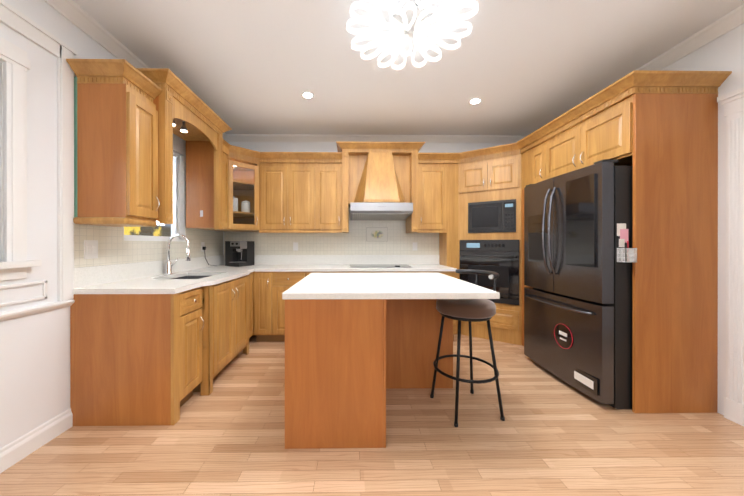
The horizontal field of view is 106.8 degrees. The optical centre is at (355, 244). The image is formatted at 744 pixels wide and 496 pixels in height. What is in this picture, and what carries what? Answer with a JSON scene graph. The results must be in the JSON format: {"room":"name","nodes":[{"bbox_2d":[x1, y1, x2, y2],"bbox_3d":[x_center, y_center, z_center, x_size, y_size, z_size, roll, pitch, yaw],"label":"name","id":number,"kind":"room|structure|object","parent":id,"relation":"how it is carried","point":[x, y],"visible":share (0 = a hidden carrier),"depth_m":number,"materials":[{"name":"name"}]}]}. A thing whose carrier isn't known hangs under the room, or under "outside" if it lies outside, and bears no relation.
{"room":"kitchen","nodes":[
{"label":"kitchen","id":0,"kind":"room"},
{"bbox_2d":[0,0,185,447],"bbox_3d":[-1.931,-0.172,0.676,0.150,2.730,6.830,0,0,-1],"label":"wall","id":1,"kind":"structure","parent":0,"point":[34,371],"depth_m":1.63,"materials":[{"name":"white paint"}]},
{"bbox_2d":[0,299,74,472],"bbox_3d":[-1.826,0.777,-0.459,0.032,0.834,4.555,0,0,-1],"label":"baseboard","id":2,"kind":"structure","parent":1,"relation":"attached to","point":[12,453],"depth_m":1.57,"materials":[{"name":"white wood"}]},
{"bbox_2d":[0,0,76,306],"bbox_3d":[-1.882,-0.457,0.994,0.155,1.631,1.665,0,0,-1],"label":"trim","id":3,"kind":"structure","parent":1,"relation":"attached to","point":[15,65],"depth_m":1.53,"materials":[{"name":"white wood"}]},
{"bbox_2d":[70,63,161,222],"bbox_3d":[-1.687,-0.671,1.967,0.366,0.985,0.281,0,0,-1],"label":"upper cabinet","id":4,"kind":"object","parent":1,"relation":"attached to","point":[118,110],"depth_m":1.83,"materials":[{"name":"brown wood"}]},
{"bbox_2d":[43,0,226,141],"bbox_3d":[-1.815,-1.497,0.601,0.080,0.080,6.680,0,0,-1],"label":"crown molding","id":5,"kind":"structure","parent":1,"relation":"attached to","point":[74,13],"depth_m":1.93,"materials":[{"name":"white"}]},
{"bbox_2d":[74,255,229,298],"bbox_3d":[-1.600,0.328,2.876,0.562,0.345,2.135,0,0,-1],"label":"backsplash","id":6,"kind":"structure","parent":1,"relation":"attached to","point":[109,272],"depth_m":2.36,"materials":[{"name":"white tile"}]},
{"bbox_2d":[124,148,185,241],"bbox_3d":[-1.930,-0.509,2.636,0.120,0.960,0.830,0,0,-1],"label":"window","id":7,"kind":"structure","parent":1,"relation":"attached to","point":[162,232],"depth_m":2.98,"materials":[{"name":"white glass"}]},
{"bbox_2d":[182,135,233,230],"bbox_3d":[-1.673,-0.672,3.191,0.368,0.985,0.354,0,0,-1],"label":"upper cabinet","id":8,"kind":"object","parent":1,"relation":"attached to","point":[209,159],"depth_m":3.01,"materials":[{"name":"brown wood"}]},
{"bbox_2d":[234,159,257,226],"bbox_3d":[-1.403,-0.633,3.460,0.282,0.762,0.283,0,0,-1],"label":"upper cabinet","id":9,"kind":"object","parent":0,"relation":"attached to","point":[245,170],"depth_m":3.62,"materials":[{"name":"brown wood"}]},
{"bbox_2d":[233,197,237,210],"bbox_3d":[-1.579,-0.516,3.565,0.112,0.214,0.112,0,0,-1],"label":"canister","id":10,"kind":"object","parent":9,"relation":"on","point":[235,204],"depth_m":3.53,"materials":[{"name":"white ceramic"}]},
{"bbox_2d":[241,200,249,211],"bbox_3d":[-1.460,-0.498,3.667,0.112,0.177,0.112,0,0,-1],"label":"canister","id":11,"kind":"object","parent":9,"relation":"on","point":[246,207],"depth_m":3.62,"materials":[{"name":"white ceramic"}]},
{"bbox_2d":[223,142,509,254],"bbox_3d":[0.344,-0.176,4.044,4.482,2.730,0.150,0,0,-1],"label":"wall","id":12,"kind":"structure","parent":0,"point":[332,147],"depth_m":3.96,"materials":[{"name":"white paint"}]},
{"bbox_2d":[250,151,345,230],"bbox_3d":[-0.749,-0.673,3.755,1.138,0.985,0.395,0,0,-1],"label":"upper cabinet","id":13,"kind":"object","parent":12,"relation":"attached to","point":[298,191],"depth_m":3.61,"materials":[{"name":"brown wood"}]},
{"bbox_2d":[222,255,437,262],"bbox_3d":[-0.337,0.222,3.949,3.074,0.135,0.020,0,0,-1],"label":"backsplash","id":14,"kind":"structure","parent":12,"relation":"attached to","point":[257,258],"depth_m":3.94,"materials":[{"name":"white tile"}]},
{"bbox_2d":[227,134,525,142],"bbox_3d":[0.324,-1.501,3.928,4.260,0.080,0.080,0,0,-1],"label":"crown molding","id":15,"kind":"structure","parent":12,"relation":"attached to","point":[230,137],"depth_m":3.92,"materials":[{"name":"white"}]},
{"bbox_2d":[346,151,409,206],"bbox_3d":[0.313,-0.880,3.817,0.817,0.700,0.298,0,0,-1],"label":"upper cabinet","id":16,"kind":"object","parent":12,"relation":"attached to","point":[349,154],"depth_m":3.56,"materials":[{"name":"brown wood"}]},
{"bbox_2d":[336,141,424,232],"bbox_3d":[0.315,-0.730,3.671,1.131,1.140,0.590,0,0,-1],"label":"hood","id":17,"kind":"object","parent":16,"relation":"attached to","point":[380,186],"depth_m":3.57,"materials":[{"name":"brown wood"}]},
{"bbox_2d":[410,155,445,230],"bbox_3d":[1.004,-0.673,3.800,0.395,0.985,0.348,0,0,-1],"label":"upper cabinet","id":18,"kind":"object","parent":12,"relation":"attached to","point":[427,172],"depth_m":3.63,"materials":[{"name":"brown wood"}]},
{"bbox_2d":[0,334,743,495],"bbox_3d":[1.214,1.253,0.641,8.138,0.120,7.680,0,0,-1],"label":"floor","id":19,"kind":"structure","parent":0,"point":[552,435],"depth_m":1.59,"materials":[{"name":"laminate"}]},
{"bbox_2d":[70,287,213,425],"bbox_3d":[-1.511,0.759,1.995,0.718,0.865,0.369,0,0,-1],"label":"base cabinet","id":20,"kind":"object","parent":19,"relation":"on","point":[161,332],"depth_m":1.81,"materials":[{"name":"brown wood"}]},
{"bbox_2d":[73,271,245,294],"bbox_3d":[-1.506,0.308,2.336,0.736,0.034,1.062,0,0,-1],"label":"countertop","id":21,"kind":"structure","parent":20,"relation":"on","point":[184,285],"depth_m":2.05,"materials":[{"name":"white stone"}]},
{"bbox_2d":[164,234,190,274],"bbox_3d":[-1.718,0.097,2.696,0.243,0.388,0.127,0,0,-1],"label":"faucet","id":22,"kind":"object","parent":21,"relation":"on","point":[167,263],"depth_m":2.65,"materials":[{"name":"silver metal"}]},
{"bbox_2d":[206,291,249,395],"bbox_3d":[-1.514,0.856,2.562,0.726,0.670,0.911,0,0,-1],"label":"base cabinet","id":23,"kind":"object","parent":19,"relation":"on","point":[227,322],"depth_m":2.46,"materials":[{"name":"brown wood"}]},
{"bbox_2d":[230,275,257,341],"bbox_3d":[-1.516,0.758,3.151,0.737,0.865,0.292,0,0,-1],"label":"base cabinet","id":24,"kind":"object","parent":19,"relation":"on","point":[248,282],"depth_m":3.22,"materials":[{"name":"brown wood"}]},
{"bbox_2d":[258,275,277,341],"bbox_3d":[-1.088,0.757,3.583,0.302,0.865,0.734,0,0,-1],"label":"base cabinet","id":25,"kind":"object","parent":19,"relation":"on","point":[267,284],"depth_m":3.28,"materials":[{"name":"brown wood"}]},
{"bbox_2d":[174,263,469,274],"bbox_3d":[-0.341,0.307,3.420,3.094,0.034,1.078,0,0,-1],"label":"countertop","id":26,"kind":"structure","parent":25,"relation":"on","point":[258,268],"depth_m":3.30,"materials":[{"name":"white stone"}]},
{"bbox_2d":[172,276,208,278],"bbox_3d":[-1.531,0.417,2.587,0.432,0.180,0.572,0,0,-1],"label":"sink","id":27,"kind":"object","parent":26,"relation":"in","point":[173,277],"depth_m":2.86,"materials":[{"name":"silver metal"}]},
{"bbox_2d":[225,241,253,266],"bbox_3d":[-1.579,0.124,3.704,0.320,0.330,0.310,0,0,21],"label":"coffee machine","id":28,"kind":"object","parent":26,"relation":"on","point":[239,253],"visible":1,"depth_m":3.68,"materials":[{"name":"black plastic"}]},
{"bbox_2d":[350,263,413,266],"bbox_3d":[0.318,0.279,3.669,0.785,0.019,0.440,0,0,-1],"label":"cooktop","id":29,"kind":"object","parent":26,"relation":"in","point":[351,264],"depth_m":3.81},
{"bbox_2d":[278,275,306,341],"bbox_3d":[-0.804,0.757,3.620,0.513,0.865,0.668,0,0,-1],"label":"base cabinet","id":30,"kind":"object","parent":19,"relation":"on","point":[285,282],"depth_m":3.29,"materials":[{"name":"brown wood"}]},
{"bbox_2d":[282,296,497,448],"bbox_3d":[0.193,0.755,2.166,1.228,0.872,1.105,0,0,-1],"label":"kitchen island","id":31,"kind":"object","parent":19,"relation":"on","point":[357,345],"depth_m":1.61,"materials":[{"name":"wood"}]},
{"bbox_2d":[282,272,499,298],"bbox_3d":[0.201,0.300,2.170,1.266,0.038,1.135,0,0,-1],"label":"island countertop","id":32,"kind":"structure","parent":31,"relation":"on","point":[420,283],"depth_m":1.84,"materials":[{"name":"white stone"}]},
{"bbox_2d":[448,275,453,340],"bbox_3d":[0.957,0.757,3.642,0.494,0.865,0.668,0,0,-1],"label":"base cabinet","id":33,"kind":"object","parent":19,"relation":"on","point":[448,275],"depth_m":3.31,"materials":[{"name":"brown wood"}]},
{"bbox_2d":[430,269,504,426],"bbox_3d":[0.795,0.696,2.010,0.445,0.994,0.445,0,0,-1],"label":"stool","id":34,"kind":"object","parent":19,"relation":"on","point":[472,310],"visible":0.96,"depth_m":1.88,"materials":[{"name":"black metal"}]},
{"bbox_2d":[438,143,521,344],"bbox_3d":[1.871,0.012,3.611,1.334,2.355,0.750,0,0,-1],"label":"tall cabinet","id":35,"kind":"object","parent":19,"relation":"on","point":[483,231],"depth_m":3.43,"materials":[{"name":"brown wood"}]},
{"bbox_2d":[522,191,529,345],"bbox_3d":[2.243,0.239,3.075,0.604,1.902,0.355,0,0,-1],"label":"tall cabinet","id":36,"kind":"object","parent":19,"relation":"on","point":[523,285],"depth_m":3.22,"materials":[{"name":"brown wood"}]},
{"bbox_2d":[524,159,636,408],"bbox_3d":[2.093,0.291,2.399,0.864,1.800,0.963,0,0,-1],"label":"fridge","id":37,"kind":"object","parent":19,"relation":"on","point":[579,253],"visible":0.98,"depth_m":2.12,"materials":[{"name":"black metal"}]},
{"bbox_2d":[72,0,743,135],"bbox_3d":[1.364,-1.597,0.640,7.438,0.120,7.280,0,0,-1],"label":"ceiling","id":38,"kind":"structure","parent":0,"point":[523,67],"depth_m":2.29,"materials":[{"name":"white paint"}]},
{"bbox_2d":[302,92,313,98],"bbox_3d":[-0.495,-1.536,2.847,0.126,0.006,0.126,0,0,-28],"label":"recessed light","id":39,"kind":"object","parent":38,"relation":"in","point":[308,95],"depth_m":2.85,"materials":[{"name":"white plastic"}]},
{"bbox_2d":[346,0,477,69],"bbox_3d":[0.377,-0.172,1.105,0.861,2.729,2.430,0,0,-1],"label":"ceiling light fixture","id":40,"kind":"object","parent":38,"relation":"hanging from","point":[408,20],"visible":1,"depth_m":1.86,"materials":[{"name":"white plastic"}]},
{"bbox_2d":[469,98,481,104],"bbox_3d":[1.284,-1.536,2.969,0.126,0.006,0.126,0,0,-10],"label":"recessed light","id":41,"kind":"object","parent":38,"relation":"in","point":[477,100],"depth_m":2.97,"materials":[{"name":"white plastic"}]},
{"bbox_2d":[660,24,743,414],"bbox_3d":[2.602,-0.172,0.657,0.050,2.730,6.680,0,0,-1],"label":"wall","id":42,"kind":"structure","parent":0,"point":[724,52],"depth_m":1.93,"materials":[{"name":"white paint"}]},
{"bbox_2d":[514,127,549,190],"bbox_3d":[2.209,-0.902,3.035,0.672,0.525,0.520,0,0,-1],"label":"upper cabinet","id":43,"kind":"object","parent":42,"relation":"attached to","point":[532,153],"depth_m":3.02,"materials":[{"name":"brown wood"}]},
{"bbox_2d":[550,79,717,178],"bbox_3d":[2.251,-0.901,2.428,0.604,0.525,0.921,0,0,-1],"label":"upper cabinet","id":44,"kind":"object","parent":42,"relation":"attached to","point":[646,125],"depth_m":1.95,"materials":[{"name":"brown wood"}]},
{"bbox_2d":[637,4,743,70],"bbox_3d":[2.537,-1.497,0.655,0.080,0.080,6.680,0,0,-1],"label":"crown molding","id":45,"kind":"structure","parent":42,"relation":"attached to","point":[735,18],"depth_m":2.02,"materials":[{"name":"white"}]},
{"bbox_2d":[717,87,743,425],"bbox_3d":[2.591,0.085,1.353,0.135,2.215,1.147,0,0,-1],"label":"trim","id":46,"kind":"structure","parent":42,"relation":"attached to","point":[732,102],"depth_m":1.85,"materials":[{"name":"white wood"}]}
]}

